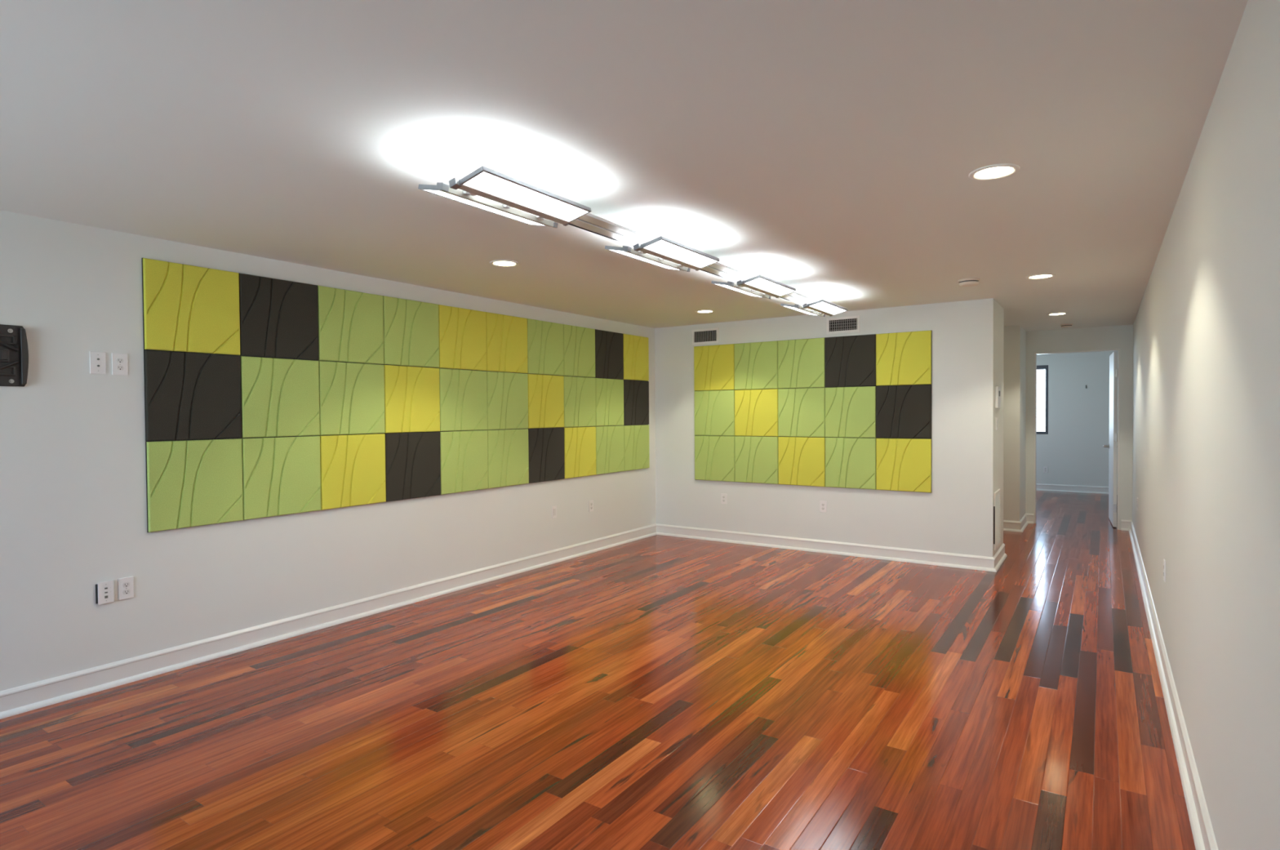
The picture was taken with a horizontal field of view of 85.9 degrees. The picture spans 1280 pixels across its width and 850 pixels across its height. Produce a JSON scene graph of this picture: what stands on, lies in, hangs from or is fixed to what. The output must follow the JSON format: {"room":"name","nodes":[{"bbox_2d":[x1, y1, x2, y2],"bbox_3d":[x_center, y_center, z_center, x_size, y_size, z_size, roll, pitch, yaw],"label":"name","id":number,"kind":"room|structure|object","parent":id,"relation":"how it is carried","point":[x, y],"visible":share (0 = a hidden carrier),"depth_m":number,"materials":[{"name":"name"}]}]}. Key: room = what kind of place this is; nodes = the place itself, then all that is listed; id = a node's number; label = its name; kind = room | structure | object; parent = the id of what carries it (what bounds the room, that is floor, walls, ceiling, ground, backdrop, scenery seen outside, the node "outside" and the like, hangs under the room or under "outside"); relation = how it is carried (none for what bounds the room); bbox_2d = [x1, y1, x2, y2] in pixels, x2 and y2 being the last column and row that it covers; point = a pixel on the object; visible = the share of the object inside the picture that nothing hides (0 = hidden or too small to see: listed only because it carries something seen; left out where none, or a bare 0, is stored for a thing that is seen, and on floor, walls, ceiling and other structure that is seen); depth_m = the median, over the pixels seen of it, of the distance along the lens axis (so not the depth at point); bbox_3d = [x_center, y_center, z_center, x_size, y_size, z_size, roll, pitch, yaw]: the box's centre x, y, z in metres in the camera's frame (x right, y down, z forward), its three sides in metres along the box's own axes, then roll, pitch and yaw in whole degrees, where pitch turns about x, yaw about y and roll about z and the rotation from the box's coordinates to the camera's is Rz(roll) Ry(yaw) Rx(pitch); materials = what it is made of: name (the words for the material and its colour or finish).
{"room":"studio","nodes":[
{"label":"studio","id":0,"kind":"room"},
{"bbox_2d":[0,209,656,690],"bbox_3d":[-2.242,0.156,4.660,0.120,2.440,8.500,0,1,34],"label":"wall","id":1,"kind":"structure","parent":0,"point":[73,498],"depth_m":3.76,"materials":[{"name":"white paint"}]},
{"bbox_2d":[0,324,28,386],"bbox_3d":[-3.141,-0.333,3.175,0.043,0.299,0.489,0,1,34],"label":"wall mount","id":2,"kind":"object","parent":1,"relation":"attached to","point":[14,351],"depth_m":3.34,"materials":[{"name":"black metal"}]},
{"bbox_2d":[89,351,106,373],"bbox_3d":[-2.858,-0.328,3.625,0.011,0.116,0.070,0,1,34],"label":"cable wall plate","id":3,"kind":"object","parent":1,"relation":"attached to","point":[97,359],"visible":1,"depth_m":3.62,"materials":[{"name":"white plastic"}]},
{"bbox_2d":[95,580,114,604],"bbox_3d":[-2.843,0.890,3.651,0.016,0.116,0.077,0,1,34],"label":"wall plate","id":4,"kind":"object","parent":1,"relation":"attached to","point":[104,591],"visible":1,"depth_m":3.65,"materials":[{"name":"white plastic"}]},
{"bbox_2d":[111,352,128,375],"bbox_3d":[-2.805,-0.328,3.706,0.008,0.116,0.070,0,1,34],"label":"power outlet","id":5,"kind":"object","parent":1,"relation":"attached to","point":[119,361],"visible":1,"depth_m":3.70,"materials":[{"name":"white plastic"}]},
{"bbox_2d":[115,358,123,363],"bbox_3d":[-2.803,-0.347,3.704,0.002,0.026,0.034,0,1,34],"label":"receptacle","id":6,"kind":"object","parent":5,"relation":"attached to","point":[117,360],"depth_m":3.70,"materials":[{"name":"white plastic"}]},
{"bbox_2d":[116,364,124,369],"bbox_3d":[-2.803,-0.308,3.705,0.002,0.026,0.034,0,1,34],"label":"receptacle","id":7,"kind":"object","parent":5,"relation":"attached to","point":[118,366],"depth_m":3.71,"materials":[{"name":"white plastic"}]},
{"bbox_2d":[118,576,133,599],"bbox_3d":[-2.791,0.887,3.734,0.008,0.116,0.070,0,1,34],"label":"power outlet","id":8,"kind":"object","parent":1,"relation":"attached to","point":[126,585],"visible":1,"depth_m":3.73,"materials":[{"name":"white plastic"}]},
{"bbox_2d":[122,582,129,586],"bbox_3d":[-2.789,0.867,3.732,0.002,0.026,0.034,0,1,34],"label":"receptacle","id":9,"kind":"object","parent":8,"relation":"attached to","point":[124,584],"depth_m":3.73,"materials":[{"name":"white plastic"}]},
{"bbox_2d":[122,589,129,594],"bbox_3d":[-2.789,0.906,3.733,0.002,0.026,0.034,0,1,34],"label":"receptacle","id":10,"kind":"object","parent":8,"relation":"attached to","point":[124,591],"depth_m":3.73,"materials":[{"name":"white plastic"}]},
{"bbox_2d":[142,257,239,355],"bbox_3d":[-2.595,-0.673,3.999,0.027,0.506,0.506,0,1,34],"label":"acoustic panel","id":11,"kind":"object","parent":1,"relation":"attached to","point":[187,308],"visible":1,"depth_m":3.97,"materials":[{"name":"fabric"}]},
{"bbox_2d":[143,349,241,441],"bbox_3d":[-2.591,-0.167,4.008,0.027,0.506,0.506,0,1,34],"label":"acoustic panel","id":12,"kind":"object","parent":1,"relation":"attached to","point":[188,396],"visible":1,"depth_m":3.98,"materials":[{"name":"grey fabric"}]},
{"bbox_2d":[145,438,243,532],"bbox_3d":[-2.587,0.339,4.017,0.027,0.506,0.506,0,1,34],"label":"acoustic panel","id":13,"kind":"object","parent":1,"relation":"attached to","point":[189,483],"visible":1,"depth_m":3.99,"materials":[{"name":"green fabric"}]},
{"bbox_2d":[239,272,318,360],"bbox_3d":[-2.312,-0.683,4.419,0.027,0.506,0.506,0,1,34],"label":"acoustic panel","id":14,"kind":"object","parent":1,"relation":"attached to","point":[279,317],"visible":1,"depth_m":4.40,"materials":[{"name":"grey fabric"}]},
{"bbox_2d":[240,355,319,438],"bbox_3d":[-2.308,-0.176,4.428,0.027,0.506,0.506,0,1,34],"label":"acoustic panel","id":15,"kind":"object","parent":1,"relation":"attached to","point":[280,397],"visible":1,"depth_m":4.40,"materials":[{"name":"green fabric"}]},
{"bbox_2d":[241,435,320,519],"bbox_3d":[-2.304,0.330,4.437,0.027,0.506,0.506,0,1,34],"label":"acoustic panel","id":16,"kind":"object","parent":1,"relation":"attached to","point":[282,475],"visible":1,"depth_m":4.41,"materials":[{"name":"green fabric"}]},
{"bbox_2d":[0,523,657,719],"bbox_3d":[-2.169,1.314,4.638,0.034,0.124,8.500,0,1,34],"label":"baseboard","id":17,"kind":"structure","parent":1,"relation":"attached to","point":[37,695],"depth_m":4.32,"materials":[{"name":"white paint"}]},
{"bbox_2d":[317,285,383,364],"bbox_3d":[-2.029,-0.693,4.839,0.027,0.506,0.506,0,1,34],"label":"acoustic panel","id":18,"kind":"object","parent":1,"relation":"attached to","point":[351,322],"visible":1,"depth_m":4.82,"materials":[{"name":"green fabric"}]},
{"bbox_2d":[318,360,385,435],"bbox_3d":[-2.025,-0.186,4.848,0.027,0.506,0.506,0,1,34],"label":"acoustic panel","id":19,"kind":"object","parent":1,"relation":"attached to","point":[352,394],"visible":1,"depth_m":4.82,"materials":[{"name":"green fabric"}]},
{"bbox_2d":[319,433,386,510],"bbox_3d":[-2.021,0.320,4.857,0.027,0.506,0.506,0,1,34],"label":"acoustic panel","id":20,"kind":"object","parent":1,"relation":"attached to","point":[353,466],"visible":1,"depth_m":4.83,"materials":[{"name":"fabric"}]},
{"bbox_2d":[382,295,439,368],"bbox_3d":[-1.746,-0.702,5.259,0.027,0.506,0.506,0,1,34],"label":"acoustic panel","id":21,"kind":"object","parent":1,"relation":"attached to","point":[411,327],"visible":1,"depth_m":5.24,"materials":[{"name":"green fabric"}]},
{"bbox_2d":[383,364,439,433],"bbox_3d":[-1.742,-0.196,5.268,0.027,0.506,0.506,0,1,34],"label":"acoustic panel","id":22,"kind":"object","parent":1,"relation":"attached to","point":[411,393],"visible":1,"depth_m":5.25,"materials":[{"name":"fabric"}]},
{"bbox_2d":[384,431,440,502],"bbox_3d":[-1.738,0.311,5.277,0.027,0.506,0.506,0,1,34],"label":"acoustic panel","id":23,"kind":"object","parent":1,"relation":"attached to","point":[412,460],"visible":1,"depth_m":5.25,"materials":[{"name":"grey fabric"}]},
{"bbox_2d":[438,304,486,370],"bbox_3d":[-1.463,-0.712,5.679,0.027,0.506,0.506,0,1,34],"label":"acoustic panel","id":24,"kind":"object","parent":1,"relation":"attached to","point":[462,331],"visible":1,"depth_m":5.66,"materials":[{"name":"fabric"}]},
{"bbox_2d":[439,368,487,431],"bbox_3d":[-1.459,-0.205,5.688,0.027,0.506,0.506,0,1,34],"label":"acoustic panel","id":25,"kind":"object","parent":1,"relation":"attached to","point":[463,393],"visible":1,"depth_m":5.66,"materials":[{"name":"green fabric"}]},
{"bbox_2d":[440,430,488,494],"bbox_3d":[-1.455,0.301,5.697,0.027,0.506,0.506,0,1,34],"label":"acoustic panel","id":26,"kind":"object","parent":1,"relation":"attached to","point":[463,454],"visible":1,"depth_m":5.67,"materials":[{"name":"green fabric"}]},
{"bbox_2d":[485,311,527,373],"bbox_3d":[-1.180,-0.721,6.099,0.027,0.506,0.506,0,1,34],"label":"acoustic panel","id":27,"kind":"object","parent":1,"relation":"attached to","point":[506,335],"visible":1,"depth_m":6.08,"materials":[{"name":"fabric"}]},
{"bbox_2d":[485,370,528,430],"bbox_3d":[-1.176,-0.215,6.107,0.027,0.506,0.506,0,1,34],"label":"acoustic panel","id":28,"kind":"object","parent":1,"relation":"attached to","point":[507,393],"visible":1,"depth_m":6.08,"materials":[{"name":"green fabric"}]},
{"bbox_2d":[487,428,528,488],"bbox_3d":[-1.172,0.292,6.117,0.027,0.506,0.506,0,1,34],"label":"acoustic panel","id":29,"kind":"object","parent":1,"relation":"attached to","point":[508,456],"visible":1,"depth_m":6.10,"materials":[{"name":"green fabric"}]},
{"bbox_2d":[526,318,563,375],"bbox_3d":[-0.897,-0.731,6.519,0.027,0.506,0.506,0,1,34],"label":"acoustic panel","id":30,"kind":"object","parent":1,"relation":"attached to","point":[544,339],"visible":1,"depth_m":6.49,"materials":[{"name":"green fabric"}]},
{"bbox_2d":[527,373,564,428],"bbox_3d":[-0.893,-0.224,6.527,0.027,0.506,0.506,0,1,34],"label":"acoustic panel","id":31,"kind":"object","parent":1,"relation":"attached to","point":[545,392],"visible":1,"depth_m":6.51,"materials":[{"name":"fabric"}]},
{"bbox_2d":[528,427,564,483],"bbox_3d":[-0.889,0.282,6.537,0.027,0.506,0.506,0,1,34],"label":"acoustic panel","id":32,"kind":"object","parent":1,"relation":"attached to","point":[545,445],"visible":1,"depth_m":6.52,"materials":[{"name":"grey fabric"}]},
{"bbox_2d":[551,505,556,518],"bbox_3d":[-0.828,0.842,6.648,0.008,0.116,0.063,0,1,34],"label":"wall plate","id":33,"kind":"object","parent":1,"relation":"attached to","point":[553,508],"visible":1,"depth_m":6.64,"materials":[{"name":"white plastic"}]},
{"bbox_2d":[563,324,595,377],"bbox_3d":[-0.614,-0.740,6.939,0.027,0.506,0.506,0,1,34],"label":"acoustic panel","id":34,"kind":"object","parent":1,"relation":"attached to","point":[579,342],"visible":1,"depth_m":6.92,"materials":[{"name":"green fabric"}]},
{"bbox_2d":[563,426,595,479],"bbox_3d":[-0.606,0.273,6.957,0.027,0.506,0.506,0,1,34],"label":"acoustic panel","id":35,"kind":"object","parent":1,"relation":"attached to","point":[580,442],"visible":1,"depth_m":6.93,"materials":[{"name":"fabric"}]},
{"bbox_2d":[563,375,595,426],"bbox_3d":[-0.610,-0.234,6.947,0.027,0.506,0.506,0,1,34],"label":"acoustic panel","id":36,"kind":"object","parent":1,"relation":"attached to","point":[580,393],"visible":1,"depth_m":6.93,"materials":[{"name":"green fabric"}]},
{"bbox_2d":[588,499,593,511],"bbox_3d":[-0.505,0.840,7.127,0.008,0.116,0.070,0,1,34],"label":"power outlet","id":37,"kind":"object","parent":1,"relation":"attached to","point":[590,502],"visible":1,"depth_m":7.12,"materials":[{"name":"white plastic"}]},
{"bbox_2d":[594,328,623,379],"bbox_3d":[-0.331,-0.750,7.359,0.027,0.506,0.506,0,1,34],"label":"acoustic panel","id":38,"kind":"object","parent":1,"relation":"attached to","point":[609,345],"visible":1,"depth_m":7.34,"materials":[{"name":"grey fabric"}]},
{"bbox_2d":[595,377,623,426],"bbox_3d":[-0.327,-0.243,7.367,0.027,0.506,0.506,0,1,34],"label":"acoustic panel","id":39,"kind":"object","parent":1,"relation":"attached to","point":[609,392],"visible":1,"depth_m":7.34,"materials":[{"name":"green fabric"}]},
{"bbox_2d":[595,425,624,474],"bbox_3d":[-0.323,0.263,7.376,0.027,0.506,0.506,0,1,34],"label":"acoustic panel","id":40,"kind":"object","parent":1,"relation":"attached to","point":[610,443],"visible":1,"depth_m":7.36,"materials":[{"name":"green fabric"}]},
{"bbox_2d":[622,333,648,381],"bbox_3d":[-0.048,-0.759,7.779,0.027,0.506,0.506,0,1,34],"label":"acoustic panel","id":41,"kind":"object","parent":1,"relation":"attached to","point":[636,348],"visible":1,"depth_m":7.76,"materials":[{"name":"fabric"}]},
{"bbox_2d":[623,379,648,425],"bbox_3d":[-0.044,-0.253,7.787,0.027,0.506,0.506,0,1,34],"label":"acoustic panel","id":42,"kind":"object","parent":1,"relation":"attached to","point":[636,393],"visible":1,"depth_m":7.77,"materials":[{"name":"grey fabric"}]},
{"bbox_2d":[623,424,649,471],"bbox_3d":[-0.040,0.254,7.796,0.027,0.506,0.506,0,1,34],"label":"acoustic panel","id":43,"kind":"object","parent":1,"relation":"attached to","point":[636,437],"visible":1,"depth_m":7.77,"materials":[{"name":"green fabric"}]},
{"bbox_2d":[0,490,1195,849],"bbox_3d":[2.179,1.393,6.112,6.200,0.150,16.400,0,1,34],"label":"floor","id":44,"kind":"structure","parent":0,"point":[657,691],"depth_m":3.23,"materials":[{"name":"brown wood"}]},
{"bbox_2d":[0,0,1248,331],"bbox_3d":[2.160,-1.221,6.065,6.200,0.200,16.400,0,1,34],"label":"ceiling","id":45,"kind":"structure","parent":0,"point":[829,149],"depth_m":2.46,"materials":[{"name":"white paint"}]},
{"bbox_2d":[489,259,519,266],"bbox_3d":[-0.897,-1.069,4.550,0.192,0.006,0.192,0,1,34],"label":"recessed light","id":46,"kind":"object","parent":45,"relation":"in","point":[503,263],"visible":1,"depth_m":4.54,"materials":[{"name":"white glass"}]},
{"bbox_2d":[417,165,847,316],"bbox_3d":[0.472,-0.999,4.331,0.362,0.158,4.280,0,1,34],"label":"linear light","id":47,"kind":"object","parent":45,"relation":"hanging from","point":[484,184],"visible":1,"depth_m":3.30,"materials":[{"name":"silver metal"}]},
{"bbox_2d":[424,189,543,225],"bbox_3d":[-0.633,-0.914,2.900,0.110,0.027,0.612,0,1,34],"label":"diffuser","id":48,"kind":"object","parent":47,"relation":"attached to","point":[445,194],"depth_m":2.87,"materials":[{"name":"white plastic"}]},
{"bbox_2d":[464,171,587,221],"bbox_3d":[-0.440,-0.913,2.770,0.110,0.027,0.612,0,1,34],"label":"diffuser","id":49,"kind":"object","parent":47,"relation":"attached to","point":[496,185],"depth_m":2.73,"materials":[{"name":"white plastic"}]},
{"bbox_2d":[611,249,676,269],"bbox_3d":[0.041,-0.937,3.900,0.110,0.027,0.612,0,1,34],"label":"diffuser","id":50,"kind":"object","parent":47,"relation":"attached to","point":[620,251],"depth_m":3.88,"materials":[{"name":"white plastic"}]},
{"bbox_2d":[644,240,715,267],"bbox_3d":[0.234,-0.936,3.771,0.110,0.027,0.612,0,1,34],"label":"diffuser","id":51,"kind":"object","parent":47,"relation":"attached to","point":[671,250],"depth_m":3.74,"materials":[{"name":"white plastic"}]},
{"bbox_2d":[717,284,761,297],"bbox_3d":[0.716,-0.959,4.901,0.110,0.027,0.612,0,1,34],"label":"diffuser","id":52,"kind":"object","parent":47,"relation":"attached to","point":[726,286],"depth_m":4.88,"materials":[{"name":"white plastic"}]},
{"bbox_2d":[746,277,794,295],"bbox_3d":[0.908,-0.958,4.771,0.110,0.027,0.612,0,1,34],"label":"diffuser","id":53,"kind":"object","parent":47,"relation":"attached to","point":[768,286],"depth_m":4.74,"materials":[{"name":"white plastic"}]},
{"bbox_2d":[785,306,815,315],"bbox_3d":[1.390,-0.982,5.901,0.110,0.027,0.612,0,1,34],"label":"diffuser","id":54,"kind":"object","parent":47,"relation":"attached to","point":[789,307],"depth_m":5.87,"materials":[{"name":"white plastic"}]},
{"bbox_2d":[810,302,845,314],"bbox_3d":[1.582,-0.981,5.771,0.110,0.027,0.612,0,1,34],"label":"diffuser","id":55,"kind":"object","parent":47,"relation":"attached to","point":[826,308],"depth_m":5.76,"materials":[{"name":"white plastic"}]},
{"bbox_2d":[695,309,714,312],"bbox_3d":[0.641,-1.119,6.783,0.192,0.006,0.192,0,1,34],"label":"recessed light","id":56,"kind":"object","parent":45,"relation":"in","point":[703,310],"visible":1,"depth_m":6.77,"materials":[{"name":"white glass"}]},
{"bbox_2d":[957,277,980,286],"bbox_3d":[2.516,-1.089,5.260,0.155,0.042,0.155,0,1,34],"label":"smoke detector","id":57,"kind":"object","parent":45,"relation":"attached to","point":[965,282],"visible":1,"depth_m":5.21,"materials":[{"name":"white plastic"}]},
{"bbox_2d":[968,163,1020,180],"bbox_3d":[1.482,-1.057,2.877,0.192,0.006,0.192,0,1,34],"label":"recessed light","id":58,"kind":"object","parent":45,"relation":"in","point":[995,171],"visible":1,"depth_m":2.87,"materials":[{"name":"white glass"}]},
{"bbox_2d":[1026,273,1055,279],"bbox_3d":[2.993,-1.108,5.133,0.192,0.006,0.192,0,1,34],"label":"recessed light","id":59,"kind":"object","parent":45,"relation":"in","point":[1042,275],"visible":1,"depth_m":5.12,"materials":[{"name":"white glass"}]},
{"bbox_2d":[1046,312,1068,315],"bbox_3d":[4.338,-1.153,7.144,0.192,0.006,0.192,0,1,34],"label":"recessed light","id":60,"kind":"object","parent":45,"relation":"in","point":[1052,313],"visible":1,"depth_m":7.13,"materials":[{"name":"white glass"}]},
{"bbox_2d":[1060,323,1072,327],"bbox_3d":[4.989,-1.160,8.037,0.126,0.034,0.126,0,1,34],"label":"smoke detector","id":61,"kind":"object","parent":45,"relation":"attached to","point":[1068,325],"visible":1,"depth_m":8.00,"materials":[{"name":"white plastic"}]},
{"bbox_2d":[654,297,1004,556],"bbox_3d":[1.838,0.076,7.505,3.707,2.440,0.780,0,1,34],"label":"wall","id":62,"kind":"structure","parent":0,"point":[957,517],"depth_m":6.67,"materials":[{"name":"white paint"}]},
{"bbox_2d":[692,327,719,344],"bbox_3d":[0.762,-1.000,7.785,0.338,0.172,0.117,0,1,34],"label":"air vent","id":63,"kind":"object","parent":62,"relation":"in","point":[707,335],"visible":0.99,"depth_m":7.78,"materials":[{"name":"white metal"}]},
{"bbox_2d":[693,390,734,435],"bbox_3d":[0.832,-0.133,7.692,0.506,0.506,0.027,0,1,34],"label":"acoustic panel","id":64,"kind":"object","parent":62,"relation":"attached to","point":[714,410],"visible":1,"depth_m":7.67,"materials":[{"name":"green fabric"}]},
{"bbox_2d":[693,343,734,391],"bbox_3d":[0.828,-0.639,7.683,0.506,0.506,0.027,0,1,34],"label":"acoustic panel","id":65,"kind":"object","parent":62,"relation":"attached to","point":[713,365],"visible":1,"depth_m":7.67,"materials":[{"name":"fabric"}]},
{"bbox_2d":[694,435,734,481],"bbox_3d":[0.836,0.373,7.701,0.506,0.506,0.027,0,1,34],"label":"acoustic panel","id":66,"kind":"object","parent":62,"relation":"attached to","point":[714,455],"visible":1,"depth_m":7.68,"materials":[{"name":"green fabric"}]},
{"bbox_2d":[720,493,726,503],"bbox_3d":[0.935,0.822,7.656,0.070,0.116,0.008,0,1,34],"label":"power outlet","id":67,"kind":"object","parent":62,"relation":"attached to","point":[723,496],"visible":1,"depth_m":7.66,"materials":[{"name":"white plastic"}]},
{"bbox_2d":[734,388,777,436],"bbox_3d":[1.252,-0.131,7.409,0.506,0.506,0.027,0,1,34],"label":"acoustic panel","id":68,"kind":"object","parent":62,"relation":"attached to","point":[756,411],"visible":1,"depth_m":7.39,"materials":[{"name":"fabric"}]},
{"bbox_2d":[734,340,777,390],"bbox_3d":[1.248,-0.637,7.400,0.506,0.506,0.027,0,1,34],"label":"acoustic panel","id":69,"kind":"object","parent":62,"relation":"attached to","point":[756,363],"visible":1,"depth_m":7.38,"materials":[{"name":"green fabric"}]},
{"bbox_2d":[734,435,778,484],"bbox_3d":[1.256,0.375,7.418,0.506,0.506,0.027,0,1,34],"label":"acoustic panel","id":70,"kind":"object","parent":62,"relation":"attached to","point":[756,457],"visible":1,"depth_m":7.40,"materials":[{"name":"green fabric"}]},
{"bbox_2d":[777,436,825,486],"bbox_3d":[1.676,0.377,7.135,0.506,0.506,0.027,0,1,34],"label":"acoustic panel","id":71,"kind":"object","parent":62,"relation":"attached to","point":[802,460],"visible":1,"depth_m":7.12,"materials":[{"name":"fabric"}]},
{"bbox_2d":[777,387,825,437],"bbox_3d":[1.672,-0.129,7.126,0.506,0.506,0.027,0,1,34],"label":"acoustic panel","id":72,"kind":"object","parent":62,"relation":"attached to","point":[801,411],"visible":1,"depth_m":7.11,"materials":[{"name":"green fabric"}]},
{"bbox_2d":[777,337,825,388],"bbox_3d":[1.668,-0.636,7.117,0.506,0.506,0.027,0,1,34],"label":"acoustic panel","id":73,"kind":"object","parent":62,"relation":"attached to","point":[802,362],"visible":1,"depth_m":7.10,"materials":[{"name":"green fabric"}]},
{"bbox_2d":[819,500,826,512],"bbox_3d":[1.873,0.834,7.024,0.070,0.116,0.008,0,1,34],"label":"power outlet","id":74,"kind":"object","parent":62,"relation":"attached to","point":[823,504],"visible":1,"depth_m":7.02,"materials":[{"name":"white plastic"}]},
{"bbox_2d":[656,523,1007,572],"bbox_3d":[1.901,1.234,7.469,3.621,0.124,0.814,0,1,34],"label":"baseboard","id":75,"kind":"structure","parent":62,"relation":"attached to","point":[993,563],"depth_m":6.89,"materials":[{"name":"white paint"}]},
{"bbox_2d":[826,315,859,333],"bbox_3d":[2.057,-1.001,6.912,0.334,0.163,0.117,0,1,34],"label":"air vent","id":76,"kind":"object","parent":62,"relation":"in","point":[847,324],"visible":0.98,"depth_m":6.91,"materials":[{"name":"white metal"}]},
{"bbox_2d":[825,437,875,489],"bbox_3d":[2.096,0.379,6.852,0.506,0.506,0.027,0,1,34],"label":"acoustic panel","id":77,"kind":"object","parent":62,"relation":"attached to","point":[850,462],"visible":1,"depth_m":6.83,"materials":[{"name":"green fabric"}]},
{"bbox_2d":[825,386,875,437],"bbox_3d":[2.092,-0.127,6.843,0.506,0.506,0.027,0,1,34],"label":"acoustic panel","id":78,"kind":"object","parent":62,"relation":"attached to","point":[850,411],"visible":1,"depth_m":6.83,"materials":[{"name":"green fabric"}]},
{"bbox_2d":[825,333,875,387],"bbox_3d":[2.088,-0.634,6.834,0.506,0.506,0.027,0,1,34],"label":"acoustic panel","id":79,"kind":"object","parent":62,"relation":"attached to","point":[850,360],"visible":1,"depth_m":6.82,"materials":[{"name":"grey fabric"}]},
{"bbox_2d":[875,437,931,493],"bbox_3d":[2.516,0.381,6.569,0.506,0.506,0.027,0,1,34],"label":"acoustic panel","id":80,"kind":"object","parent":62,"relation":"attached to","point":[903,464],"visible":1,"depth_m":6.55,"materials":[{"name":"fabric"}]},
{"bbox_2d":[875,384,931,438],"bbox_3d":[2.512,-0.125,6.560,0.506,0.506,0.027,0,1,34],"label":"acoustic panel","id":81,"kind":"object","parent":62,"relation":"attached to","point":[902,411],"visible":1,"depth_m":6.55,"materials":[{"name":"grey fabric"}]},
{"bbox_2d":[875,329,931,386],"bbox_3d":[2.508,-0.632,6.551,0.506,0.506,0.027,0,1,34],"label":"acoustic panel","id":82,"kind":"object","parent":62,"relation":"attached to","point":[902,358],"visible":1,"depth_m":6.54,"materials":[{"name":"fabric"}]},
{"bbox_2d":[993,488,1000,550],"bbox_3d":[3.302,0.870,6.354,0.014,0.520,0.388,0,1,34],"label":"air vent","id":83,"kind":"object","parent":62,"relation":"in","point":[997,508],"visible":1,"depth_m":6.33,"materials":[{"name":"white metal"}]},
{"bbox_2d":[995,417,998,430],"bbox_3d":[3.292,-0.011,6.337,0.008,0.116,0.116,0,1,34],"label":"light switch","id":84,"kind":"object","parent":62,"relation":"attached to","point":[997,418],"visible":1,"depth_m":6.32,"materials":[{"name":"white plastic"}]},
{"bbox_2d":[995,386,1000,408],"bbox_3d":[3.300,-0.254,6.332,0.025,0.196,0.216,0,1,34],"label":"thermostat","id":85,"kind":"object","parent":62,"relation":"attached to","point":[997,389],"visible":1,"depth_m":6.25,"materials":[{"name":"white plastic"}]},
{"bbox_2d":[1003,324,1026,520],"bbox_3d":[3.660,0.033,9.135,2.507,2.440,0.760,0,1,34],"label":"wall","id":86,"kind":"structure","parent":0,"point":[1015,336],"depth_m":8.18,"materials":[{"name":"white paint"}]},
{"bbox_2d":[1003,513,1033,532],"bbox_3d":[3.747,1.192,9.083,2.478,0.124,0.794,0,1,34],"label":"baseboard","id":87,"kind":"structure","parent":86,"relation":"attached to","point":[1008,526],"depth_m":8.21,"materials":[{"name":"white paint"}]},
{"bbox_2d":[1035,351,1118,487],"bbox_3d":[7.073,-0.049,12.381,4.740,2.440,0.120,0,1,34],"label":"wall","id":88,"kind":"structure","parent":0,"point":[1073,452],"depth_m":11.96,"materials":[{"name":"white paint"}]},
{"bbox_2d":[1036,364,1048,434],"bbox_3d":[6.781,-0.452,12.531,1.145,1.225,0.082,0,1,34],"label":"window","id":89,"kind":"structure","parent":88,"relation":"in","point":[1042,366],"depth_m":12.22,"materials":[{"name":"grey metal"}]},
{"bbox_2d":[1043,466,1048,472],"bbox_3d":[7.215,0.795,12.227,0.070,0.116,0.008,0,1,34],"label":"power outlet","id":90,"kind":"object","parent":88,"relation":"attached to","point":[1045,468],"visible":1,"depth_m":12.22,"materials":[{"name":"white plastic"}]},
{"bbox_2d":[1035,483,1117,494],"bbox_3d":[7.039,1.110,12.338,4.500,0.124,0.034,0,1,34],"label":"baseboard","id":91,"kind":"structure","parent":88,"relation":"attached to","point":[1039,486],"depth_m":11.99,"materials":[{"name":"white paint"}]},
{"bbox_2d":[1025,324,1133,529],"bbox_3d":[4.749,0.029,8.932,4.740,2.440,0.120,0,1,34],"label":"wall","id":92,"kind":"structure","parent":0,"point":[1108,337],"depth_m":8.29,"materials":[{"name":"white paint"}]},
{"bbox_2d":[1033,348,1119,529],"bbox_3d":[5.393,0.169,8.506,0.890,2.165,0.120,0,1,34],"label":"trim","id":93,"kind":"structure","parent":92,"relation":"attached to","point":[1110,349],"depth_m":8.48,"materials":[{"name":"white paint"}]},
{"bbox_2d":[1102,351,1118,527],"bbox_3d":[5.978,0.166,8.701,0.167,2.131,0.872,0,1,31],"label":"door","id":94,"kind":"structure","parent":92,"relation":"in","point":[1113,371],"depth_m":8.38,"materials":[{"name":"white paint"}]},
{"bbox_2d":[1132,0,1279,849],"bbox_3d":[2.661,0.144,3.323,0.120,2.440,11.760,0,1,34],"label":"wall","id":95,"kind":"structure","parent":0,"point":[1206,425],"depth_m":1.96,"materials":[{"name":"white paint"}]},
{"bbox_2d":[1163,558,1165,582],"bbox_3d":[2.917,0.808,3.822,0.008,0.116,0.070,0,1,34],"label":"power outlet","id":96,"kind":"object","parent":95,"relation":"attached to","point":[1164,560],"visible":1,"depth_m":3.79,"materials":[{"name":"white plastic"}]},
{"bbox_2d":[1121,519,1217,849],"bbox_3d":[2.542,1.302,3.356,0.105,0.124,11.640,0,1,34],"label":"baseboard","id":97,"kind":"structure","parent":95,"relation":"attached to","point":[1202,832],"depth_m":2.97,"materials":[{"name":"white paint"}]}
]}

